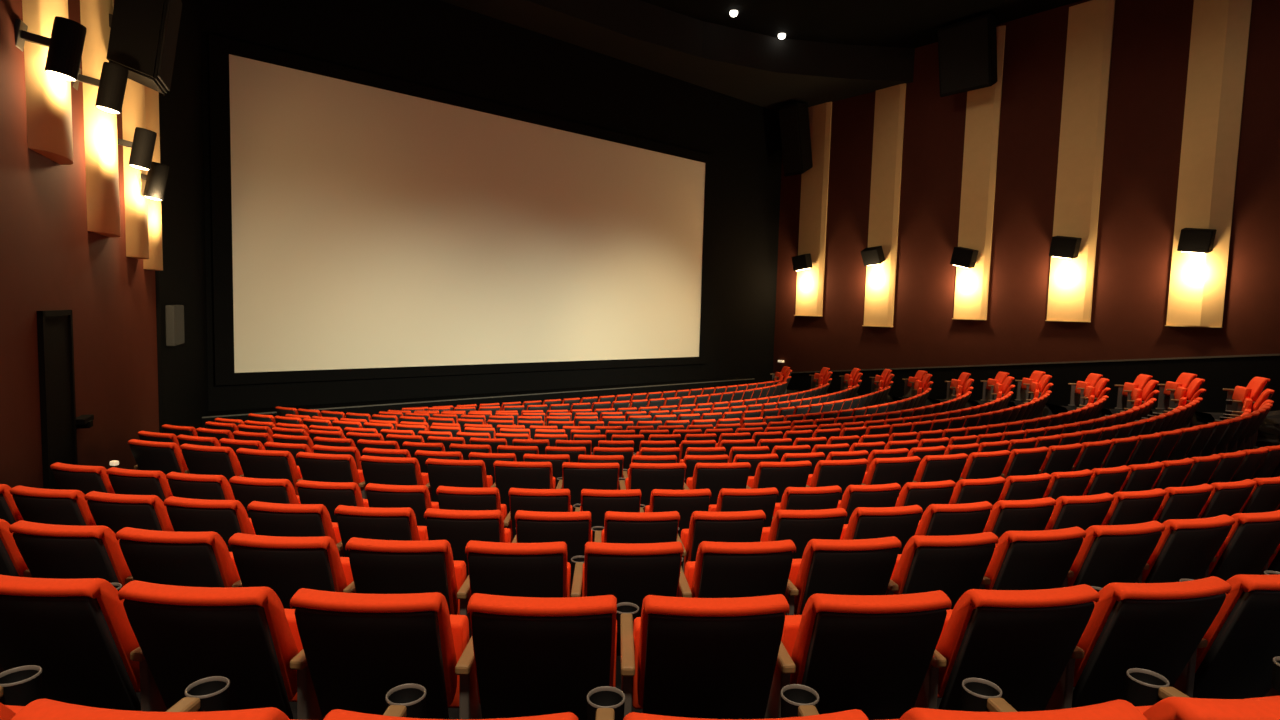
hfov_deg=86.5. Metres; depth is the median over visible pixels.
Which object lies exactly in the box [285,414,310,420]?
chair
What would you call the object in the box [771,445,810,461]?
chair
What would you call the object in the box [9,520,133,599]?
chair
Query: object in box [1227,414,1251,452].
chair
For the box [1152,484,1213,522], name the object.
chair
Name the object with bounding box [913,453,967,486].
chair
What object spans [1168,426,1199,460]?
chair
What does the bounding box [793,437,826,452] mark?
chair
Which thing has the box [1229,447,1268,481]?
chair
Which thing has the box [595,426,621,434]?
chair
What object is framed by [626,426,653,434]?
chair
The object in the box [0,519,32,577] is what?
chair
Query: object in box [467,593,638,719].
chair
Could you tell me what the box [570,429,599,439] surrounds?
chair
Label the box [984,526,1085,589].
chair
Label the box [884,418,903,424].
chair
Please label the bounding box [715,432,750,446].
chair
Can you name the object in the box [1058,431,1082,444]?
chair
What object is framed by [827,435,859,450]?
chair
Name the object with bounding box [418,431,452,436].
backrest cushion
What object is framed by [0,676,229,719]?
chair
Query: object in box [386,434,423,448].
chair
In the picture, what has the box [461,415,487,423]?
chair
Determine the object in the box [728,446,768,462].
chair
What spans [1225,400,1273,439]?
chair
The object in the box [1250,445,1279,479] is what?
chair
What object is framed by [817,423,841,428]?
chair
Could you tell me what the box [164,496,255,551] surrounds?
chair
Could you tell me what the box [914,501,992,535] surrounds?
chair
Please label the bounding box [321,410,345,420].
chair
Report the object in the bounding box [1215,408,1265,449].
chair
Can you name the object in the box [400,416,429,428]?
chair
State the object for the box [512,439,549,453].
chair
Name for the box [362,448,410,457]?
chair
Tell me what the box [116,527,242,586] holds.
chair
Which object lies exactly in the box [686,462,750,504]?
chair
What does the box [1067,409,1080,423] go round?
chair
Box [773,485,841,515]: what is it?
chair
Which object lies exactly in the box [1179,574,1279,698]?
chair
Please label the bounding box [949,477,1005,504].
chair
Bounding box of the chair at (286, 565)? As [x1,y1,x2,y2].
[228,533,355,608]
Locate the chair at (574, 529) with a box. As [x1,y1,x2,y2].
[515,510,603,596]
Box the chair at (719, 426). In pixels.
[715,423,740,432]
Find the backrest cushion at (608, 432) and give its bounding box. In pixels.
[605,430,634,435]
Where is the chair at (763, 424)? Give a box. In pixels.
[742,422,766,431]
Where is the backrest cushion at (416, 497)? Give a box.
[365,483,431,509]
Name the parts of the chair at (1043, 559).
armrest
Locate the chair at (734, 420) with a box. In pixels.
[714,418,739,428]
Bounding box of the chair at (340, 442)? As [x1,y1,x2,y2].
[313,437,355,446]
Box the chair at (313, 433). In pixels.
[308,429,345,444]
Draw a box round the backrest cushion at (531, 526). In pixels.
[515,510,590,542]
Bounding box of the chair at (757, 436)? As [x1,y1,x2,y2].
[752,431,782,446]
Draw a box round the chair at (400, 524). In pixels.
[334,505,427,556]
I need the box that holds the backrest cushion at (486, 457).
[469,452,516,461]
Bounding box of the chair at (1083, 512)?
[1044,493,1113,529]
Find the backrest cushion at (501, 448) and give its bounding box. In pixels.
[497,445,538,453]
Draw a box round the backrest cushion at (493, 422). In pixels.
[487,420,513,424]
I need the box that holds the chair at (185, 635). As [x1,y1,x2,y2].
[118,580,322,719]
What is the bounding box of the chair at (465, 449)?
[449,443,491,459]
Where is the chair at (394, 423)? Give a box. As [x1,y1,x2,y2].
[369,420,397,429]
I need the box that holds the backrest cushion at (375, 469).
[359,455,422,484]
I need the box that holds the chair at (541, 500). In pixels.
[509,488,580,540]
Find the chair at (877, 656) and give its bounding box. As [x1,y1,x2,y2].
[781,590,951,719]
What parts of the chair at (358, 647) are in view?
armrest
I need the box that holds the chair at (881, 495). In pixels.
[837,483,900,523]
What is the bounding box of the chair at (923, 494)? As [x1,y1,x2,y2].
[895,480,955,519]
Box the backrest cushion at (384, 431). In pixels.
[380,429,414,434]
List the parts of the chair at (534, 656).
armrest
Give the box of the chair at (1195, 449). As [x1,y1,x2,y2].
[1186,423,1215,457]
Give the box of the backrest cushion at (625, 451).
[593,447,633,455]
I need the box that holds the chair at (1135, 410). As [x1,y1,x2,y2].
[1099,407,1139,422]
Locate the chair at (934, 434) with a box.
[916,430,943,440]
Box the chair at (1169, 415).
[1157,412,1173,432]
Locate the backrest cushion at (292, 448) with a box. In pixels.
[264,442,311,452]
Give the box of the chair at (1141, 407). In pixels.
[1105,405,1144,421]
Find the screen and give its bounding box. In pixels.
[208,34,714,385]
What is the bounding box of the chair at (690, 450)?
[680,447,725,462]
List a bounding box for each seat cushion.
[5,705,24,713]
[229,552,239,578]
[284,609,302,701]
[332,522,340,542]
[340,557,353,584]
[357,469,364,481]
[363,499,368,506]
[417,526,427,540]
[421,473,428,484]
[431,502,438,508]
[448,615,468,707]
[453,560,466,614]
[486,475,492,486]
[501,504,506,519]
[504,528,510,542]
[553,477,555,488]
[567,562,570,596]
[582,563,583,596]
[601,529,603,542]
[613,620,616,686]
[625,478,627,489]
[632,617,642,708]
[680,529,688,572]
[684,561,695,589]
[686,477,692,489]
[708,504,716,511]
[747,476,754,488]
[760,527,770,541]
[773,503,780,515]
[781,615,801,656]
[789,559,801,614]
[806,474,812,485]
[840,524,847,539]
[891,554,901,579]
[936,609,952,697]
[1136,705,1152,713]
[1241,398,1252,411]
[1247,695,1279,698]
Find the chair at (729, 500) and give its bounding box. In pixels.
[708,487,778,526]
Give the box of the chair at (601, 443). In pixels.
[598,440,635,454]
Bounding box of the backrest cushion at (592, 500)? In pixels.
[581,489,641,511]
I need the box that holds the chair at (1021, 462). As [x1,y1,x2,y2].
[1002,447,1048,478]
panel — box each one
[22,0,72,164]
[80,0,119,236]
[122,79,148,258]
[143,86,162,270]
[165,305,184,345]
[794,102,831,315]
[862,83,905,326]
[952,25,1005,319]
[1045,0,1114,321]
[1165,0,1251,327]
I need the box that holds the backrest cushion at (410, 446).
[402,441,445,451]
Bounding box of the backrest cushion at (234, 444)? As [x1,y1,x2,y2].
[219,438,265,449]
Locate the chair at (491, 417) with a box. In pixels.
[489,415,515,424]
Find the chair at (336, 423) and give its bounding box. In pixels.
[332,420,362,436]
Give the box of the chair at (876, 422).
[864,419,884,426]
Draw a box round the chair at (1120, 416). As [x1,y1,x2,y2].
[1111,412,1125,426]
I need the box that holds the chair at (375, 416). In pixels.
[372,414,398,423]
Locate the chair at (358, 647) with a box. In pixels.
[290,588,481,718]
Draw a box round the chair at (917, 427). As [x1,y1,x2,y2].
[910,420,932,432]
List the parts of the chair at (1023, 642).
armrest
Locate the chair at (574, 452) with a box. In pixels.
[545,446,585,462]
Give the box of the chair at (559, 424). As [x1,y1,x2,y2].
[548,421,573,428]
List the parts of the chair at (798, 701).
armrest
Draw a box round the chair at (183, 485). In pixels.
[166,472,234,499]
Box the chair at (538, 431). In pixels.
[535,429,564,433]
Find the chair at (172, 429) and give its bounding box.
[162,424,197,435]
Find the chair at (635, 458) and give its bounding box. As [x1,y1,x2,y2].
[627,455,676,476]
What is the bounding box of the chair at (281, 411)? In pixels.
[275,406,298,416]
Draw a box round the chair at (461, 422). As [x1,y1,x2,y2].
[457,418,483,431]
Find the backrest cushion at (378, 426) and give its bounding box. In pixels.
[363,422,394,429]
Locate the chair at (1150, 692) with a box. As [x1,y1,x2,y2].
[1125,668,1279,719]
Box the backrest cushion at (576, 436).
[573,434,605,439]
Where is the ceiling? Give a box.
[640,0,1081,47]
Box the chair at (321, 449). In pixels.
[312,445,361,469]
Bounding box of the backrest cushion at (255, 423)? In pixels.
[244,420,275,427]
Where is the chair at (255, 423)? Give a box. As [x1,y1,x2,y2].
[244,420,275,431]
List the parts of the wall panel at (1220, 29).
trim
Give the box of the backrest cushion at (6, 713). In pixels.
[0,703,15,719]
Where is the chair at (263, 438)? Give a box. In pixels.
[233,431,272,448]
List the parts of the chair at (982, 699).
armrest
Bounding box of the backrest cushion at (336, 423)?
[332,420,362,427]
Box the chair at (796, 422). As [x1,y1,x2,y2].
[790,419,813,430]
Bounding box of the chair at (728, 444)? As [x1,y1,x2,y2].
[719,439,754,455]
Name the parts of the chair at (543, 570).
armrest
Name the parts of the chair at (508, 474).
armrest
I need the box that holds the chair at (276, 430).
[272,427,307,435]
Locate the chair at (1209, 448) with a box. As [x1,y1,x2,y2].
[1201,420,1229,456]
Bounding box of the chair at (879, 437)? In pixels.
[858,434,889,443]
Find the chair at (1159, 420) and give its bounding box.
[1148,414,1165,433]
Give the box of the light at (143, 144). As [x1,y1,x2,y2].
[117,127,156,169]
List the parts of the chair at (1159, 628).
armrest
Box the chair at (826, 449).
[811,443,849,459]
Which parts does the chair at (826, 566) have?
armrest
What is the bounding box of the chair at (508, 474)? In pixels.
[493,460,561,514]
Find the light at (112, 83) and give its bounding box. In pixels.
[72,62,128,113]
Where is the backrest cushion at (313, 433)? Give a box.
[308,429,345,438]
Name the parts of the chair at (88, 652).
armrest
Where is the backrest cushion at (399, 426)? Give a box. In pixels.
[396,424,426,430]
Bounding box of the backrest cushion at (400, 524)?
[334,505,419,540]
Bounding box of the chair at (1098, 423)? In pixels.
[1090,417,1105,429]
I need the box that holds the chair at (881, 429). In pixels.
[865,424,890,434]
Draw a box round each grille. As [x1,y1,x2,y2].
[157,0,181,90]
[779,106,800,172]
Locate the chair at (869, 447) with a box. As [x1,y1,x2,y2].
[849,441,885,458]
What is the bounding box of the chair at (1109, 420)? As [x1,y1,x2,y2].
[1102,414,1116,427]
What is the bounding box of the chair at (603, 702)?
[323,686,624,719]
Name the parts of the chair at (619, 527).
armrest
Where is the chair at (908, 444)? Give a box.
[884,439,918,450]
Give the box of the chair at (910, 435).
[888,432,917,441]
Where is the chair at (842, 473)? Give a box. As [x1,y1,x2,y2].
[806,459,868,499]
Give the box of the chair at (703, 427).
[686,424,712,433]
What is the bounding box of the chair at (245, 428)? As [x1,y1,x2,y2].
[237,424,273,441]
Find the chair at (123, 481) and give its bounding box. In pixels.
[106,467,172,506]
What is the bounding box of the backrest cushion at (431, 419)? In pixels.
[428,417,454,422]
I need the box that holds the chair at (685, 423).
[664,420,688,429]
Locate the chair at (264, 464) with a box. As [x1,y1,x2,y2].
[236,448,302,494]
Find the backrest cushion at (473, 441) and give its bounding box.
[469,437,506,444]
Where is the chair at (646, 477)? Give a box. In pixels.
[625,463,689,505]
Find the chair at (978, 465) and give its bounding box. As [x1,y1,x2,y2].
[960,450,1010,478]
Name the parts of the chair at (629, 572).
armrest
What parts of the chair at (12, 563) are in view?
armrest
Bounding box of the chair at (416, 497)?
[365,483,438,525]
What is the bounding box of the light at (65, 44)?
[15,16,86,80]
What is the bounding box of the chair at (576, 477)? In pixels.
[562,462,625,506]
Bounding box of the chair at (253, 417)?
[248,413,276,426]
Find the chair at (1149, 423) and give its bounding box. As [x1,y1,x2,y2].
[1139,417,1155,434]
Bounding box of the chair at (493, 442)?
[469,437,506,452]
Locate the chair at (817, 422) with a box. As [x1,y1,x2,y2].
[813,418,834,427]
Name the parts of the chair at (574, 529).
armrest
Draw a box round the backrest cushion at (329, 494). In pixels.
[296,480,364,506]
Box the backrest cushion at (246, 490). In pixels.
[229,476,298,503]
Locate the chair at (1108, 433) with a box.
[1097,425,1118,440]
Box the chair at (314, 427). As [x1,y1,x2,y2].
[309,425,345,437]
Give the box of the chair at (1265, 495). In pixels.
[1240,476,1279,512]
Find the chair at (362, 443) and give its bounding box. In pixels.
[357,439,399,455]
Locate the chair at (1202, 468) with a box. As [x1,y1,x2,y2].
[1180,454,1220,486]
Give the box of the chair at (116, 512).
[84,491,173,533]
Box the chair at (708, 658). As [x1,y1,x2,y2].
[632,594,795,718]
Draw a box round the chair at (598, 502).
[580,489,644,527]
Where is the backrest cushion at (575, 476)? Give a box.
[562,462,619,489]
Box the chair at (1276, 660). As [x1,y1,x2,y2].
[1247,656,1279,698]
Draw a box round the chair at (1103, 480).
[1082,465,1129,495]
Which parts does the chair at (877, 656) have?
armrest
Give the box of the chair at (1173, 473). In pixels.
[1152,458,1193,489]
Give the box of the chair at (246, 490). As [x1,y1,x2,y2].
[229,476,300,517]
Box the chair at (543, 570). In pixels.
[465,540,584,597]
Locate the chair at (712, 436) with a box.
[679,433,716,447]
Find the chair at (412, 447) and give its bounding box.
[402,441,445,457]
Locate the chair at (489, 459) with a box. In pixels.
[469,452,516,483]
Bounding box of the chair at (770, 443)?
[757,438,791,453]
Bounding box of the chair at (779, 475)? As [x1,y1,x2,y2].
[747,461,811,502]
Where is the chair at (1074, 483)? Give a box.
[1042,469,1092,499]
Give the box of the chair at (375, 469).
[359,455,431,501]
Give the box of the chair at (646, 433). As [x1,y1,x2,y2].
[639,430,668,440]
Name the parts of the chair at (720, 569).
armrest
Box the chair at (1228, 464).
[1206,450,1245,484]
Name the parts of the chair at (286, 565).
armrest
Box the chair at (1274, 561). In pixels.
[1268,544,1279,571]
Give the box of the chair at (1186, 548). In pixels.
[1142,515,1234,582]
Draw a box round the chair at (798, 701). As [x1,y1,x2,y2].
[623,684,868,719]
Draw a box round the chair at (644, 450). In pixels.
[640,447,680,462]
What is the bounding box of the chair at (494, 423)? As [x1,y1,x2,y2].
[487,420,513,432]
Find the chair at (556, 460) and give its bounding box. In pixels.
[523,454,569,486]
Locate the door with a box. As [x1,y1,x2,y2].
[36,310,77,489]
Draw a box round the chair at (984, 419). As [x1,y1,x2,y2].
[976,412,992,425]
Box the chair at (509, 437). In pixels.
[495,433,528,445]
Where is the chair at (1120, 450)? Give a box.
[1100,436,1138,467]
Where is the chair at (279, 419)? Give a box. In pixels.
[274,416,303,423]
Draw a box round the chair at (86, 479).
[50,462,114,493]
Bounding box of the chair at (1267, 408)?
[1220,405,1269,448]
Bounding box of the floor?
[134,390,1279,718]
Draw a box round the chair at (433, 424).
[432,423,460,428]
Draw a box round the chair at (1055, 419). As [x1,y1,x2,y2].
[1047,413,1062,426]
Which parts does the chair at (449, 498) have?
armrest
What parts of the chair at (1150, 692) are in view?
armrest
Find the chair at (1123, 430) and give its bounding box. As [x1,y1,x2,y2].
[1113,423,1132,438]
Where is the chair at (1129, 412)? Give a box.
[1120,409,1132,424]
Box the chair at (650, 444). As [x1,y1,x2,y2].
[636,440,675,454]
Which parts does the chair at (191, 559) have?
armrest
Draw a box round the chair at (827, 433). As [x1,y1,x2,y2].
[812,428,840,443]
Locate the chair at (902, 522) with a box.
[840,505,922,553]
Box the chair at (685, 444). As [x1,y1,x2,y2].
[679,440,715,462]
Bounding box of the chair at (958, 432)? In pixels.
[941,427,966,438]
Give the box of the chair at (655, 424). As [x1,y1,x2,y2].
[636,421,661,429]
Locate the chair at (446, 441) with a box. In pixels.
[427,436,465,451]
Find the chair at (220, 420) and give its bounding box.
[214,418,244,425]
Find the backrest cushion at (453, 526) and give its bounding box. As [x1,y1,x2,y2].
[424,508,505,542]
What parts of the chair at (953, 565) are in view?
armrest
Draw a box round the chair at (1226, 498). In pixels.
[1198,479,1255,518]
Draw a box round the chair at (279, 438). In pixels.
[272,434,313,452]
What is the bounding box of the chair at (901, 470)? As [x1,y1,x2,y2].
[862,456,920,495]
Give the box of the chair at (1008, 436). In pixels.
[1001,430,1025,440]
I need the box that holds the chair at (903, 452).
[866,448,908,471]
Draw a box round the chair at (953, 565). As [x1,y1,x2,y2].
[891,532,998,609]
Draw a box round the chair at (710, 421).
[691,419,715,428]
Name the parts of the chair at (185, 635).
armrest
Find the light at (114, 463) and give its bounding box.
[110,460,118,467]
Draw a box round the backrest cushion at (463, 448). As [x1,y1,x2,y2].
[449,443,491,452]
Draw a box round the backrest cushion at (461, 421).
[457,418,483,423]
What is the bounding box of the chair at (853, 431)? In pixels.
[839,426,866,439]
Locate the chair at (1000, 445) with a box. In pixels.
[977,440,1009,451]
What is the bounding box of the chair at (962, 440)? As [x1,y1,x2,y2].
[948,435,977,444]
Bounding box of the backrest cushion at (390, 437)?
[386,434,423,442]
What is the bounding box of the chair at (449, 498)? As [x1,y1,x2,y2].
[436,486,511,542]
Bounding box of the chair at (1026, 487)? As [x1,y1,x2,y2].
[998,473,1051,500]
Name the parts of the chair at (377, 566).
armrest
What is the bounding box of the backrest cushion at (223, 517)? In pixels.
[164,496,254,534]
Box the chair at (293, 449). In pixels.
[264,442,311,465]
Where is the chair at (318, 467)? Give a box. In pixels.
[296,452,366,498]
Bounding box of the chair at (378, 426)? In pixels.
[363,422,394,433]
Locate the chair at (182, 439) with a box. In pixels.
[177,434,220,446]
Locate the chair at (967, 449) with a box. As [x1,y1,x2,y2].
[944,443,979,455]
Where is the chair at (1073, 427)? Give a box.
[1061,422,1079,433]
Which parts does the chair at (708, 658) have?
armrest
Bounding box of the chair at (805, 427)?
[791,425,817,437]
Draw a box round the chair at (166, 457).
[128,439,189,474]
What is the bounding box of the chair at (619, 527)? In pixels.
[601,511,686,571]
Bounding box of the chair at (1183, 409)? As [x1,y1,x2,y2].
[1141,407,1186,430]
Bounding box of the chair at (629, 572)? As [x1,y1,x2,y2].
[582,541,691,655]
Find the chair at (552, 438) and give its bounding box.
[534,434,567,446]
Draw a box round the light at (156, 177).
[141,162,168,200]
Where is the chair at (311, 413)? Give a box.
[297,408,321,418]
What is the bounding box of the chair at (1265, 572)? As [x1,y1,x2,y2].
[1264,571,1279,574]
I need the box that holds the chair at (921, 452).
[907,446,945,465]
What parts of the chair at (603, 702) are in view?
armrest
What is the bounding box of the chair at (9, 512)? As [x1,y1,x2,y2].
[0,484,23,524]
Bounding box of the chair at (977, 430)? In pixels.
[964,425,987,435]
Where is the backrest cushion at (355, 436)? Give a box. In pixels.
[346,432,383,440]
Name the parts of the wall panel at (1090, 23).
trim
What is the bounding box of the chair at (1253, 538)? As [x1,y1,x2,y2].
[1208,510,1279,580]
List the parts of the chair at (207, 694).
armrest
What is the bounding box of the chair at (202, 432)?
[196,427,233,439]
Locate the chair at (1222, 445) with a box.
[1215,417,1241,453]
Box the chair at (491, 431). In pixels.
[464,427,495,437]
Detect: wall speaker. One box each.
[106,0,181,93]
[779,102,812,175]
[937,13,996,96]
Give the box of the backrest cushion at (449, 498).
[436,486,500,510]
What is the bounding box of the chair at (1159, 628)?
[1072,576,1231,707]
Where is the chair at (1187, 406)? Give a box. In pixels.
[1147,404,1191,429]
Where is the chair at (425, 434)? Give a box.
[418,431,452,442]
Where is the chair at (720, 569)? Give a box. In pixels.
[684,540,798,614]
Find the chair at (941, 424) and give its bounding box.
[929,418,949,430]
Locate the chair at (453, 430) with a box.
[430,426,460,436]
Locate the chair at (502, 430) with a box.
[500,428,532,439]
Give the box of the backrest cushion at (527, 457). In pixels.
[523,454,569,461]
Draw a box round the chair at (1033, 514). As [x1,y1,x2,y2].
[983,497,1056,543]
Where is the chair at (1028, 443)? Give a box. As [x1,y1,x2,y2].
[1007,437,1036,451]
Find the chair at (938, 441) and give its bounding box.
[918,437,949,446]
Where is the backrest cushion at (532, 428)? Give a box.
[530,425,557,434]
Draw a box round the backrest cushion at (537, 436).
[534,434,567,439]
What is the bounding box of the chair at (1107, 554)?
[1067,521,1164,587]
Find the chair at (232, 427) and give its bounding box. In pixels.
[205,421,238,432]
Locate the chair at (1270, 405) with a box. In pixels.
[1223,403,1272,448]
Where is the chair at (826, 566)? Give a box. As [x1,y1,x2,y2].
[789,536,901,614]
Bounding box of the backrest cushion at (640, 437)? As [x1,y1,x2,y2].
[611,434,643,440]
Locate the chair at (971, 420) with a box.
[962,414,980,427]
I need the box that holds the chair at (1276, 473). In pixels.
[1271,462,1279,476]
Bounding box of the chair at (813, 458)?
[781,452,824,473]
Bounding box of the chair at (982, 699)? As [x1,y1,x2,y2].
[885,678,1147,719]
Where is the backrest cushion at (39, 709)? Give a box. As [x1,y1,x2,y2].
[11,699,289,719]
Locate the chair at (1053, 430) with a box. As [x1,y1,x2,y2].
[1044,425,1063,435]
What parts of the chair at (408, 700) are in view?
armrest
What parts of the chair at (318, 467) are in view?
armrest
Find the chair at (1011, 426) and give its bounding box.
[1004,420,1023,431]
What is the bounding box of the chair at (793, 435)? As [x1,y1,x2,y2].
[783,430,812,445]
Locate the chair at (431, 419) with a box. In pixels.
[428,417,454,430]
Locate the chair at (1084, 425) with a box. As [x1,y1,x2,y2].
[1077,419,1093,431]
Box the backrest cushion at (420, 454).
[415,450,462,459]
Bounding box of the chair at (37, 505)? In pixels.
[10,485,96,525]
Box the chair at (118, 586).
[0,583,121,672]
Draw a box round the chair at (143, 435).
[138,431,179,446]
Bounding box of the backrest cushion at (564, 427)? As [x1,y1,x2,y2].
[563,426,589,429]
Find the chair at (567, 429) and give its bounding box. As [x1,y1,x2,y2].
[563,426,589,439]
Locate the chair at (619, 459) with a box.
[578,455,627,489]
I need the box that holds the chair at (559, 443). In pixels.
[556,440,592,454]
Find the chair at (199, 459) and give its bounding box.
[180,444,243,487]
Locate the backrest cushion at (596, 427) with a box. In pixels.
[595,426,621,429]
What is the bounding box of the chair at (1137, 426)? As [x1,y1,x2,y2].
[1126,420,1145,437]
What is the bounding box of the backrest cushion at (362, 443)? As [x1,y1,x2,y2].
[357,439,399,448]
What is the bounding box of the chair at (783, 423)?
[767,421,790,426]
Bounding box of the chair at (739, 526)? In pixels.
[680,510,765,572]
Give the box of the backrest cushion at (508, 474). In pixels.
[493,460,552,488]
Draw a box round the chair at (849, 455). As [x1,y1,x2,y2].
[826,450,868,459]
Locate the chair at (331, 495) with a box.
[296,480,368,522]
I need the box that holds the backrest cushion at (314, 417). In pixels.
[312,416,338,420]
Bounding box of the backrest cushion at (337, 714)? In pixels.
[323,709,577,719]
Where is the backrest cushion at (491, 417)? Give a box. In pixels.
[489,415,513,420]
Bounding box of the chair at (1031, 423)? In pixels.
[1020,418,1038,429]
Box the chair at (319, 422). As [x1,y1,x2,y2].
[303,418,331,429]
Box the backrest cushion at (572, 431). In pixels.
[571,429,599,433]
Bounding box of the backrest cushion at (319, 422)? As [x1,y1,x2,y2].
[303,418,331,425]
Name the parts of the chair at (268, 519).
armrest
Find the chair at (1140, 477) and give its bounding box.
[1119,462,1163,491]
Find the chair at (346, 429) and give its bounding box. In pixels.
[344,427,377,438]
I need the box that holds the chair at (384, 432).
[380,429,414,440]
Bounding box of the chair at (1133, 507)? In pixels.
[1101,488,1166,524]
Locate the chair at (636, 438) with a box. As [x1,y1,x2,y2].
[611,434,643,452]
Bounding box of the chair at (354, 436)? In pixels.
[346,432,383,449]
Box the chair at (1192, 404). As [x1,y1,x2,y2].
[1153,402,1195,428]
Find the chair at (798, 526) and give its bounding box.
[760,508,846,558]
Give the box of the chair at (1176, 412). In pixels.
[1135,409,1180,431]
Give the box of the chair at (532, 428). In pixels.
[530,425,557,439]
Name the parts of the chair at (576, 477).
armrest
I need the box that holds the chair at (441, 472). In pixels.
[425,458,495,501]
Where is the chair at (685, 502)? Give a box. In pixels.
[645,489,711,537]
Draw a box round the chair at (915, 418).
[903,416,920,422]
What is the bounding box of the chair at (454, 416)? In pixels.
[433,414,457,422]
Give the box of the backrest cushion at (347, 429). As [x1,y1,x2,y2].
[344,427,377,432]
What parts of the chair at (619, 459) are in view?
armrest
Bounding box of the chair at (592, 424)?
[578,421,603,429]
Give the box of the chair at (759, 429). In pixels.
[735,427,762,438]
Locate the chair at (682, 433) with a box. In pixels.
[672,429,701,443]
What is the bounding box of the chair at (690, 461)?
[683,454,728,483]
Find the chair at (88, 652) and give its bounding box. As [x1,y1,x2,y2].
[0,575,166,711]
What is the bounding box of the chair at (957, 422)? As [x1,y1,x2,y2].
[947,416,965,428]
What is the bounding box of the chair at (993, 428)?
[985,423,1006,433]
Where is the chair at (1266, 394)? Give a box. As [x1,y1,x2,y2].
[1226,389,1274,414]
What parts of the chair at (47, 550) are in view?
armrest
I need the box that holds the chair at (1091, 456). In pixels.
[1071,440,1112,471]
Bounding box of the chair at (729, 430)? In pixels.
[704,428,732,442]
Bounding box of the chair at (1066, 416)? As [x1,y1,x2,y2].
[1058,411,1072,424]
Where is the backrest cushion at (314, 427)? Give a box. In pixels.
[309,425,342,431]
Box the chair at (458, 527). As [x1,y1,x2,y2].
[424,508,516,576]
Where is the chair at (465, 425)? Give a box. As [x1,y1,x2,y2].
[464,424,492,427]
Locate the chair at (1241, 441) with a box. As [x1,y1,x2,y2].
[1208,411,1259,450]
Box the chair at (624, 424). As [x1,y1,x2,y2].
[608,421,632,429]
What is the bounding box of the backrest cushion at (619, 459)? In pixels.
[578,455,623,477]
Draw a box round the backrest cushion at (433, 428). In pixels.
[430,426,460,431]
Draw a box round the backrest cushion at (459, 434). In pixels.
[456,432,490,437]
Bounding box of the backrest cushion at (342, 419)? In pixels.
[340,418,366,421]
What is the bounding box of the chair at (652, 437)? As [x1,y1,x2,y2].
[648,434,680,446]
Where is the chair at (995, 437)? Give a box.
[976,432,1002,443]
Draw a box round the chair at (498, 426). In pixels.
[497,425,524,432]
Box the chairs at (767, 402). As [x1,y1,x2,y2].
[379,366,1269,427]
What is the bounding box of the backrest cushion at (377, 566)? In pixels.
[345,537,457,614]
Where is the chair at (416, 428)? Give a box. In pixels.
[396,424,426,434]
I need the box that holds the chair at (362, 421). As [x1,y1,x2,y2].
[340,418,366,427]
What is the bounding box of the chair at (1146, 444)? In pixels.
[1126,433,1161,465]
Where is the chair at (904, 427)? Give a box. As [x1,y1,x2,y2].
[888,422,912,434]
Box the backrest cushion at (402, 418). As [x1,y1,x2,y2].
[400,416,425,421]
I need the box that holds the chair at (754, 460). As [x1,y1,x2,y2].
[733,453,777,475]
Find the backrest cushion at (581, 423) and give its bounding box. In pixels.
[578,421,603,425]
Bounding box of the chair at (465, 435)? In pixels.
[456,432,490,444]
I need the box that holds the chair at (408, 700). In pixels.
[11,683,425,719]
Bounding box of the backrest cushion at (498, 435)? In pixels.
[495,433,528,438]
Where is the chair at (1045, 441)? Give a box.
[1034,434,1061,447]
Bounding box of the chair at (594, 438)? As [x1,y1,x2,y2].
[573,434,605,452]
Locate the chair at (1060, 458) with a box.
[1038,443,1082,474]
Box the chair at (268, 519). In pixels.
[247,501,344,556]
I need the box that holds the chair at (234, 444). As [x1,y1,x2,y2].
[219,438,265,459]
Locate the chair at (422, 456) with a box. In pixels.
[415,450,462,472]
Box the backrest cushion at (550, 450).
[545,446,585,454]
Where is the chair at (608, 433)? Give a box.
[605,430,634,440]
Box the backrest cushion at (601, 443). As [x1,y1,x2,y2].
[598,440,633,448]
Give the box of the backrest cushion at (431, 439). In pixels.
[427,436,465,443]
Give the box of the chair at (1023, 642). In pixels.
[936,584,1099,711]
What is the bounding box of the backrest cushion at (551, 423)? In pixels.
[548,421,573,425]
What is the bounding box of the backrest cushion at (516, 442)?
[512,439,549,445]
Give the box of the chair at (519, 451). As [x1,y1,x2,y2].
[497,445,538,461]
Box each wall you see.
[0,0,158,488]
[155,0,208,432]
[200,0,781,411]
[773,0,1279,372]
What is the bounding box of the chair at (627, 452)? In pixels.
[593,447,633,468]
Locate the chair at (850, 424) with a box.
[841,421,864,429]
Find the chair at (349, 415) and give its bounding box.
[346,412,371,421]
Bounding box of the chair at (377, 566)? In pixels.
[345,537,471,639]
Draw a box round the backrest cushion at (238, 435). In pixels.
[233,431,272,441]
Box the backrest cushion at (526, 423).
[518,420,543,425]
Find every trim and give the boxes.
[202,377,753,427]
[202,378,753,417]
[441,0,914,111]
[772,354,1279,373]
[787,356,1279,412]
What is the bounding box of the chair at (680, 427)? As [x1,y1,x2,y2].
[657,425,683,433]
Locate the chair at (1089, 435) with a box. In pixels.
[1079,428,1101,443]
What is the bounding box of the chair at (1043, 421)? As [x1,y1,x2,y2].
[1034,416,1051,428]
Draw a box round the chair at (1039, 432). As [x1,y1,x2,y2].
[1023,427,1045,438]
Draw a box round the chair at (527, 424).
[518,420,543,428]
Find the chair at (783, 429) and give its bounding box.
[764,426,790,438]
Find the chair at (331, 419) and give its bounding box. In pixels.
[312,416,338,425]
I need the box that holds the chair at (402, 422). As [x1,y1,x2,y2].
[400,421,429,430]
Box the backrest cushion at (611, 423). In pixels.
[608,421,632,425]
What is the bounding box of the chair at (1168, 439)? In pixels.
[1148,429,1181,463]
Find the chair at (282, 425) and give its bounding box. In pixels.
[276,423,309,436]

